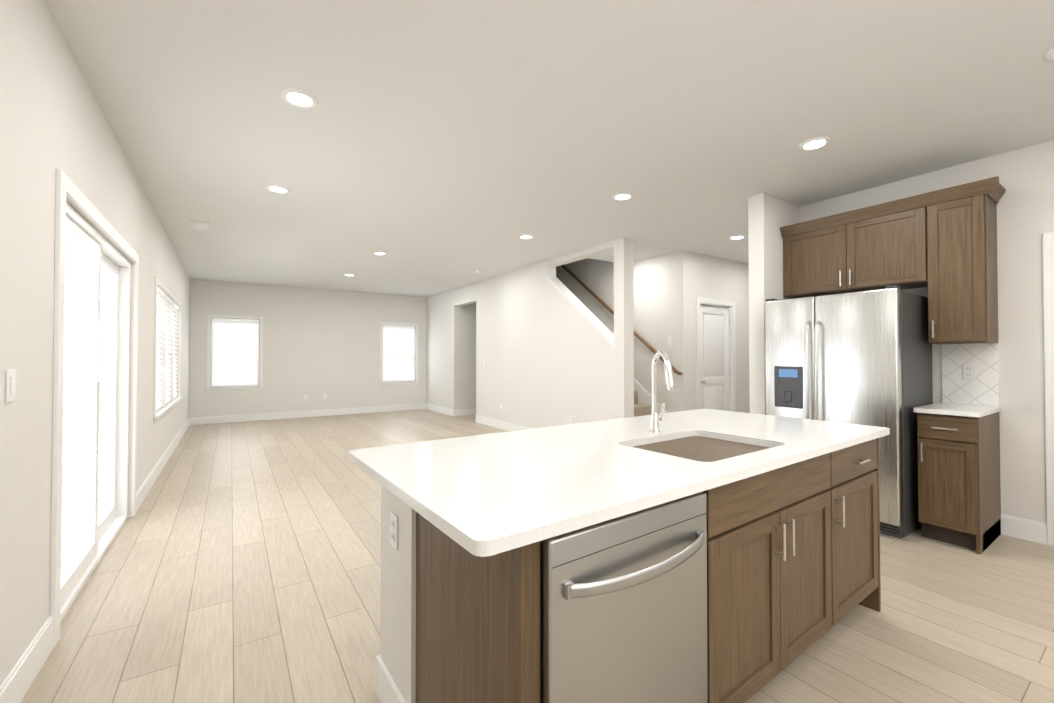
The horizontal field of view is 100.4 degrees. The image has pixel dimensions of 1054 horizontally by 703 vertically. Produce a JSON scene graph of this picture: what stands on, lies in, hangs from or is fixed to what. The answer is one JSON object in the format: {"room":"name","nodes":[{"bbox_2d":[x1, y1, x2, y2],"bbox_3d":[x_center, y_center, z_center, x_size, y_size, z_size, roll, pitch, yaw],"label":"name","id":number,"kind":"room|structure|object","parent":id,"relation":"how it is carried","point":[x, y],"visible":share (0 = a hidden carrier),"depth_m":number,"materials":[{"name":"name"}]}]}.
{"room":"kitchen","nodes":[
{"label":"kitchen","id":0,"kind":"room"},
{"bbox_2d":[0,0,189,685],"bbox_3d":[-3.009,-0.059,3.172,0.150,2.740,12.350,0,-1,-34],"label":"wall","id":1,"kind":"structure","parent":0,"point":[52,117],"depth_m":1.80,"materials":[{"name":"paint"}]},
{"bbox_2d":[5,369,15,402],"bbox_3d":[-1.822,0.120,1.552,0.009,0.115,0.070,0,-1,-34],"label":"light switch","id":2,"kind":"object","parent":1,"relation":"attached to","point":[10,394],"visible":0.98,"depth_m":1.54,"materials":[{"name":"white plastic"}]},
{"bbox_2d":[0,616,53,702],"bbox_3d":[-0.833,1.200,0.074,0.014,0.142,4.445,0,-1,-34],"label":"baseboard","id":3,"kind":"structure","parent":1,"relation":"attached to","point":[18,681],"depth_m":1.69,"materials":[{"name":"white wood"}]},
{"bbox_2d":[50,168,138,646],"bbox_3d":[-2.625,0.253,2.751,0.018,2.105,1.980,0,-1,-34],"label":"door frame","id":4,"kind":"structure","parent":1,"relation":"attached to","point":[74,194],"depth_m":1.96,"materials":[{"name":"white wood"}]},
{"bbox_2d":[60,202,130,621],"bbox_3d":[-2.692,0.292,2.706,0.130,2.026,1.822,0,-1,-34],"label":"sliding door","id":5,"kind":"structure","parent":1,"relation":"in","point":[96,396],"depth_m":2.66,"materials":[{"name":"white glass"}]},
{"bbox_2d":[157,293,166,406],"bbox_3d":[-4.102,-0.023,4.809,0.158,1.342,0.839,0,-1,-34],"label":"window unit","id":6,"kind":"structure","parent":1,"relation":"in","point":[157,313],"depth_m":5.15,"materials":[{"name":"white plastic"}]},
{"bbox_2d":[156,286,163,409],"bbox_3d":[-4.053,-0.028,4.808,0.050,1.328,0.758,0,-1,-34],"label":"window blind","id":7,"kind":"object","parent":6,"relation":"attached to","point":[160,292],"visible":0.38,"depth_m":4.96,"materials":[{"name":"white plastic"}]},
{"bbox_2d":[136,417,191,511],"bbox_3d":[-4.744,1.275,5.877,0.014,0.142,5.595,0,-1,-34],"label":"baseboard","id":8,"kind":"structure","parent":1,"relation":"attached to","point":[142,492],"depth_m":4.69,"materials":[{"name":"white wood"}]},
{"bbox_2d":[153,277,181,423],"bbox_3d":[-4.545,0.001,5.495,0.191,1.490,2.630,0,-1,-34],"label":"window","id":9,"kind":"structure","parent":1,"relation":"in","point":[159,415],"depth_m":5.83,"materials":[{"name":"white wood"}]},
{"bbox_2d":[166,296,171,402],"bbox_3d":[-4.525,-0.019,5.508,0.050,1.328,0.758,0,-1,-34],"label":"window blind","id":10,"kind":"object","parent":9,"relation":"attached to","point":[169,301],"visible":0.44,"depth_m":5.67,"materials":[{"name":"white plastic"}]},
{"bbox_2d":[174,304,178,397],"bbox_3d":[-4.998,-0.010,6.209,0.050,1.328,0.758,0,-1,-34],"label":"window blind","id":11,"kind":"object","parent":9,"relation":"attached to","point":[175,360],"visible":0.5,"depth_m":6.41,"materials":[{"name":"white plastic"}]},
{"bbox_2d":[189,279,426,417],"bbox_3d":[-4.365,0.024,9.614,4.800,2.740,0.150,0,-1,-34],"label":"wall","id":12,"kind":"structure","parent":0,"point":[318,344],"depth_m":9.32,"materials":[{"name":"paint"}]},
{"bbox_2d":[205,314,263,392],"bbox_3d":[-5.700,0.041,8.596,0.950,1.490,0.045,0,-1,-34],"label":"window","id":13,"kind":"structure","parent":12,"relation":"in","point":[232,389],"depth_m":8.55,"materials":[{"name":"white wood"}]},
{"bbox_2d":[211,318,258,386],"bbox_3d":[-5.728,0.021,8.638,0.768,1.328,0.050,0,-1,-34],"label":"window blind","id":14,"kind":"object","parent":13,"relation":"attached to","point":[235,352],"visible":1,"depth_m":8.63,"materials":[{"name":"white"}]},
{"bbox_2d":[211,318,259,387],"bbox_3d":[-5.763,0.027,8.690,0.792,1.342,0.070,0,-1,-34],"label":"window unit","id":15,"kind":"structure","parent":12,"relation":"in","point":[211,361],"depth_m":8.48,"materials":[{"name":"white plastic"}]},
{"bbox_2d":[192,403,423,424],"bbox_3d":[-4.378,1.322,9.490,4.600,0.142,0.014,0,-1,-34],"label":"baseboard","id":16,"kind":"structure","parent":12,"relation":"attached to","point":[356,410],"depth_m":9.21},
{"bbox_2d":[379,322,418,385],"bbox_3d":[-3.013,0.064,10.407,0.950,1.490,0.045,0,-1,-34],"label":"window","id":17,"kind":"structure","parent":12,"relation":"in","point":[381,383],"depth_m":10.31,"materials":[{"name":"white wood"}]},
{"bbox_2d":[383,325,414,381],"bbox_3d":[-3.041,0.045,10.448,0.768,1.328,0.050,0,-1,-34],"label":"window blind","id":18,"kind":"object","parent":17,"relation":"attached to","point":[399,356],"visible":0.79,"depth_m":10.45,"materials":[{"name":"white fabric"}]},
{"bbox_2d":[461,303,475,408],"bbox_3d":[-0.472,0.033,10.278,2.400,2.740,0.120,0,-1,-34],"label":"wall","id":19,"kind":"structure","parent":0,"point":[468,356],"depth_m":9.64,"materials":[{"name":"paint"}]},
{"bbox_2d":[452,408,475,415],"bbox_3d":[-0.560,1.330,10.121,2.464,0.142,0.014,0,-1,-34],"label":"baseboard","id":20,"kind":"structure","parent":19,"relation":"attached to","point":[471,411],"depth_m":9.57,"materials":[{"name":"white wood"}]},
{"bbox_2d":[426,237,633,427],"bbox_3d":[-0.573,0.005,8.129,0.170,2.740,6.550,0,-1,-34],"label":"wall","id":21,"kind":"structure","parent":0,"point":[549,352],"depth_m":6.90,"materials":[{"name":"paint"}]},
{"bbox_2d":[424,403,451,414],"bbox_3d":[-2.033,1.330,10.114,0.014,0.142,1.560,0,-1,-34],"label":"baseboard","id":22,"kind":"structure","parent":21,"relation":"attached to","point":[431,407],"depth_m":10.11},
{"bbox_2d":[476,415,533,430],"bbox_3d":[0.091,1.289,6.963,0.014,0.142,3.928,0,-1,-34],"label":"baseboard","id":23,"kind":"structure","parent":21,"relation":"attached to","point":[499,424],"depth_m":7.81,"materials":[{"name":"white wood"}]},
{"bbox_2d":[570,416,573,423],"bbox_3d":[0.629,0.970,6.172,0.009,0.115,0.070,0,-1,-34],"label":"outlet","id":24,"kind":"object","parent":21,"relation":"attached to","point":[571,420],"visible":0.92,"depth_m":6.17,"materials":[{"name":"white plastic"}]},
{"bbox_2d":[547,276,614,346],"bbox_3d":[0.775,-0.603,6.138,0.194,1.105,1.412,0,-1,-34],"label":"stair trim","id":25,"kind":"structure","parent":21,"relation":"attached to","point":[605,332],"depth_m":6.08,"materials":[{"name":"white wood"}]},
{"bbox_2d":[20,409,1053,702],"bbox_3d":[0.638,1.383,5.642,9.080,0.080,12.500,0,-1,-34],"label":"floor","id":26,"kind":"structure","parent":0,"point":[240,563],"depth_m":2.27,"materials":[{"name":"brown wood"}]},
{"bbox_2d":[561,265,681,416],"bbox_3d":[0.663,-0.560,7.333,0.980,3.849,3.805,0,-1,-34],"label":"stairs","id":27,"kind":"structure","parent":26,"relation":"on","point":[642,401],"depth_m":6.55,"materials":[{"name":"carpet"}]},
{"bbox_2d":[375,439,880,702],"bbox_3d":[0.617,0.853,1.923,2.257,0.885,1.046,0,-1,-34],"label":"kitchen island","id":28,"kind":"object","parent":26,"relation":"on","point":[705,556],"depth_m":1.29,"materials":[{"name":"brown wood"}]},
{"bbox_2d":[390,512,397,549],"bbox_3d":[-0.469,0.630,1.544,0.010,0.115,0.070,0,-1,-34],"label":"outlet","id":29,"kind":"object","parent":28,"relation":"attached to","point":[393,515],"depth_m":1.53,"materials":[{"name":"white plastic"}]},
{"bbox_2d":[348,409,889,566],"bbox_3d":[0.571,0.395,1.940,2.384,0.030,1.088,0,-1,-34],"label":"island countertop","id":30,"kind":"structure","parent":28,"relation":"on","point":[476,495],"depth_m":1.40,"materials":[{"name":"white stone"}]},
{"bbox_2d":[644,351,679,430],"bbox_3d":[0.636,0.189,2.031,0.126,0.385,0.173,0,-1,-34],"label":"faucet","id":31,"kind":"object","parent":30,"relation":"on","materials":[{"name":"silver metal"}]},
{"bbox_2d":[624,431,779,462],"bbox_3d":[0.718,0.508,1.814,0.655,0.222,0.504,0,-1,-34],"label":"sink","id":32,"kind":"object","parent":30,"relation":"in","point":[700,446],"depth_m":1.89,"materials":[{"name":"silver metal"}]},
{"bbox_2d":[540,492,707,702],"bbox_3d":[0.141,0.838,1.364,0.626,0.860,0.649,0,-1,-34],"label":"dishwasher","id":33,"kind":"object","parent":28,"relation":"in","point":[623,595],"depth_m":1.11,"materials":[{"name":"silver metal"}]},
{"bbox_2d":[765,285,932,538],"bbox_3d":[2.591,0.432,3.594,0.824,1.770,0.912,0,-1,-34],"label":"fridge","id":34,"kind":"object","parent":26,"relation":"on","point":[862,358],"visible":0.65,"depth_m":3.24,"materials":[{"name":"grey metal"}]},
{"bbox_2d":[913,343,1001,554],"bbox_3d":[3.053,0.625,3.108,0.652,1.371,0.331,0,-1,-34],"label":"base cabinet","id":35,"kind":"object","parent":26,"relation":"on","point":[959,489],"visible":1,"depth_m":3.00,"materials":[{"name":"brown wood"}]},
{"bbox_2d":[913,403,1001,416],"bbox_3d":[3.057,0.409,3.114,0.642,0.030,0.331,0,-1,-34],"label":"countertop","id":36,"kind":"structure","parent":35,"relation":"on","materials":[{"name":"white stone"}]},
{"bbox_2d":[45,0,1053,296],"bbox_3d":[0.652,-1.427,5.658,8.980,0.060,12.350,0,-1,-34],"label":"ceiling","id":37,"kind":"structure","parent":0,"point":[429,148],"depth_m":2.67,"materials":[{"name":"paint"}]},
{"bbox_2d":[190,220,210,230],"bbox_3d":[-3.629,-1.399,4.888,0.180,0.016,0.340,0,-1,-34],"label":"ceiling vent","id":38,"kind":"object","parent":37,"relation":"in","point":[201,225],"visible":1,"depth_m":4.85,"materials":[{"name":"white metal"}]},
{"bbox_2d":[266,185,289,193],"bbox_3d":[-2.176,-1.415,3.842,0.188,0.009,0.188,0,-1,-34],"label":"recessed light","id":39,"kind":"object","parent":37,"relation":"in","point":[277,189],"visible":0.96,"depth_m":3.83,"materials":[{"name":"white"}]},
{"bbox_2d":[281,88,317,108],"bbox_3d":[-1.293,-1.433,2.496,0.188,0.009,0.188,0,-1,-34],"label":"recessed light","id":40,"kind":"object","parent":37,"relation":"in","point":[298,98],"visible":1,"depth_m":2.49,"materials":[{"name":"white"}]},
{"bbox_2d":[373,251,386,254],"bbox_3d":[-2.077,-1.385,6.200,0.188,0.009,0.188,0,-1,-34],"label":"recessed light","id":41,"kind":"object","parent":37,"relation":"in","point":[379,253],"visible":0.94,"depth_m":6.20,"materials":[{"name":"white"}]},
{"bbox_2d":[518,235,532,238],"bbox_3d":[-0.015,-1.396,5.359,0.188,0.009,0.188,0,-1,-34],"label":"recessed light","id":42,"kind":"object","parent":37,"relation":"in","point":[525,236],"visible":0.96,"depth_m":5.33,"materials":[{"name":"white"}]},
{"bbox_2d":[612,193,632,200],"bbox_3d":[0.877,-1.413,4.018,0.188,0.009,0.188,0,-1,-34],"label":"recessed light","id":43,"kind":"object","parent":37,"relation":"in","point":[622,196],"visible":1,"depth_m":4.00,"materials":[{"name":"white"}]},
{"bbox_2d":[729,235,745,239],"bbox_3d":[2.576,-1.396,5.380,0.188,0.009,0.188,0,-1,-34],"label":"recessed light","id":44,"kind":"object","parent":37,"relation":"in","point":[736,237],"visible":0.98,"depth_m":5.38,"materials":[{"name":"white"}]},
{"bbox_2d":[798,137,830,150],"bbox_3d":[1.980,-1.426,3.025,0.188,0.009,0.188,0,-1,-34],"label":"recessed light","id":45,"kind":"object","parent":37,"relation":"in","point":[811,144],"visible":1,"depth_m":3.01,"materials":[{"name":"white"}]},
{"bbox_2d":[1045,48,1053,60],"bbox_3d":[2.595,-1.438,2.077,0.188,0.009,0.188,0,-1,-34],"label":"recessed light","id":46,"kind":"object","parent":37,"relation":"in","point":[1049,55],"visible":1,"depth_m":2.13,"materials":[{"name":"white"}]},
{"bbox_2d":[556,252,673,412],"bbox_3d":[1.087,-1.280,7.722,0.150,5.300,3.690,0,-1,-34],"label":"wall","id":47,"kind":"structure","parent":0,"point":[654,302],"depth_m":6.57,"materials":[{"name":"paint"}]},
{"bbox_2d":[668,337,671,344],"bbox_3d":[2.013,-0.150,6.190,0.009,0.115,0.070,0,-1,-34],"label":"light switch","id":48,"kind":"object","parent":47,"relation":"attached to","point":[669,340],"visible":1,"depth_m":6.18,"materials":[{"name":"white plastic"}]},
{"bbox_2d":[674,250,749,412],"bbox_3d":[3.300,-0.011,6.881,2.900,2.740,0.150,0,-1,-34],"label":"wall","id":49,"kind":"structure","parent":0,"point":[702,275],"depth_m":6.21,"materials":[{"name":"paint"}]},
{"bbox_2d":[700,305,729,410],"bbox_3d":[2.765,0.339,6.447,0.774,2.012,0.105,0,-1,-34],"label":"hall door","id":50,"kind":"structure","parent":49,"relation":"in","point":[714,340],"depth_m":6.48,"materials":[{"name":"white wood"}]},
{"bbox_2d":[748,193,799,414],"bbox_3d":[3.773,-0.034,5.107,4.100,2.740,0.140,0,-1,-34],"label":"wall","id":51,"kind":"structure","parent":0,"point":[769,216],"depth_m":3.98,"materials":[{"name":"paint"}]},
{"bbox_2d":[800,140,1053,522],"bbox_3d":[3.825,-0.065,2.695,0.150,2.740,3.920,0,-1,-34],"label":"wall","id":52,"kind":"structure","parent":0,"point":[1025,211],"depth_m":3.10,"materials":[{"name":"paint"}]},
{"bbox_2d":[780,193,927,297],"bbox_3d":[2.808,-0.831,3.761,0.344,0.640,1.020,0,-1,-34],"label":"upper cabinet","id":53,"kind":"object","parent":52,"relation":"attached to","point":[879,246],"depth_m":3.59,"materials":[{"name":"brown wood"}]},
{"bbox_2d":[912,180,999,343],"bbox_3d":[3.160,-0.609,3.236,0.344,1.098,0.369,0,-1,-34],"label":"upper cabinet","id":54,"kind":"object","parent":52,"relation":"attached to","point":[941,244],"depth_m":3.10,"materials":[{"name":"brown wood"}]},
{"bbox_2d":[942,343,998,405],"bbox_3d":[3.319,0.169,3.295,0.010,0.454,0.305,0,-1,-34],"label":"backsplash","id":55,"kind":"structure","parent":52,"relation":"attached to","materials":[{"name":"tile"}]},
{"bbox_2d":[962,364,975,379],"bbox_3d":[3.310,0.153,3.289,0.009,0.115,0.070,0,-1,-34],"label":"outlet","id":56,"kind":"object","parent":55,"relation":"attached to","point":[968,370],"depth_m":3.29,"materials":[{"name":"white plastic"}]}
]}

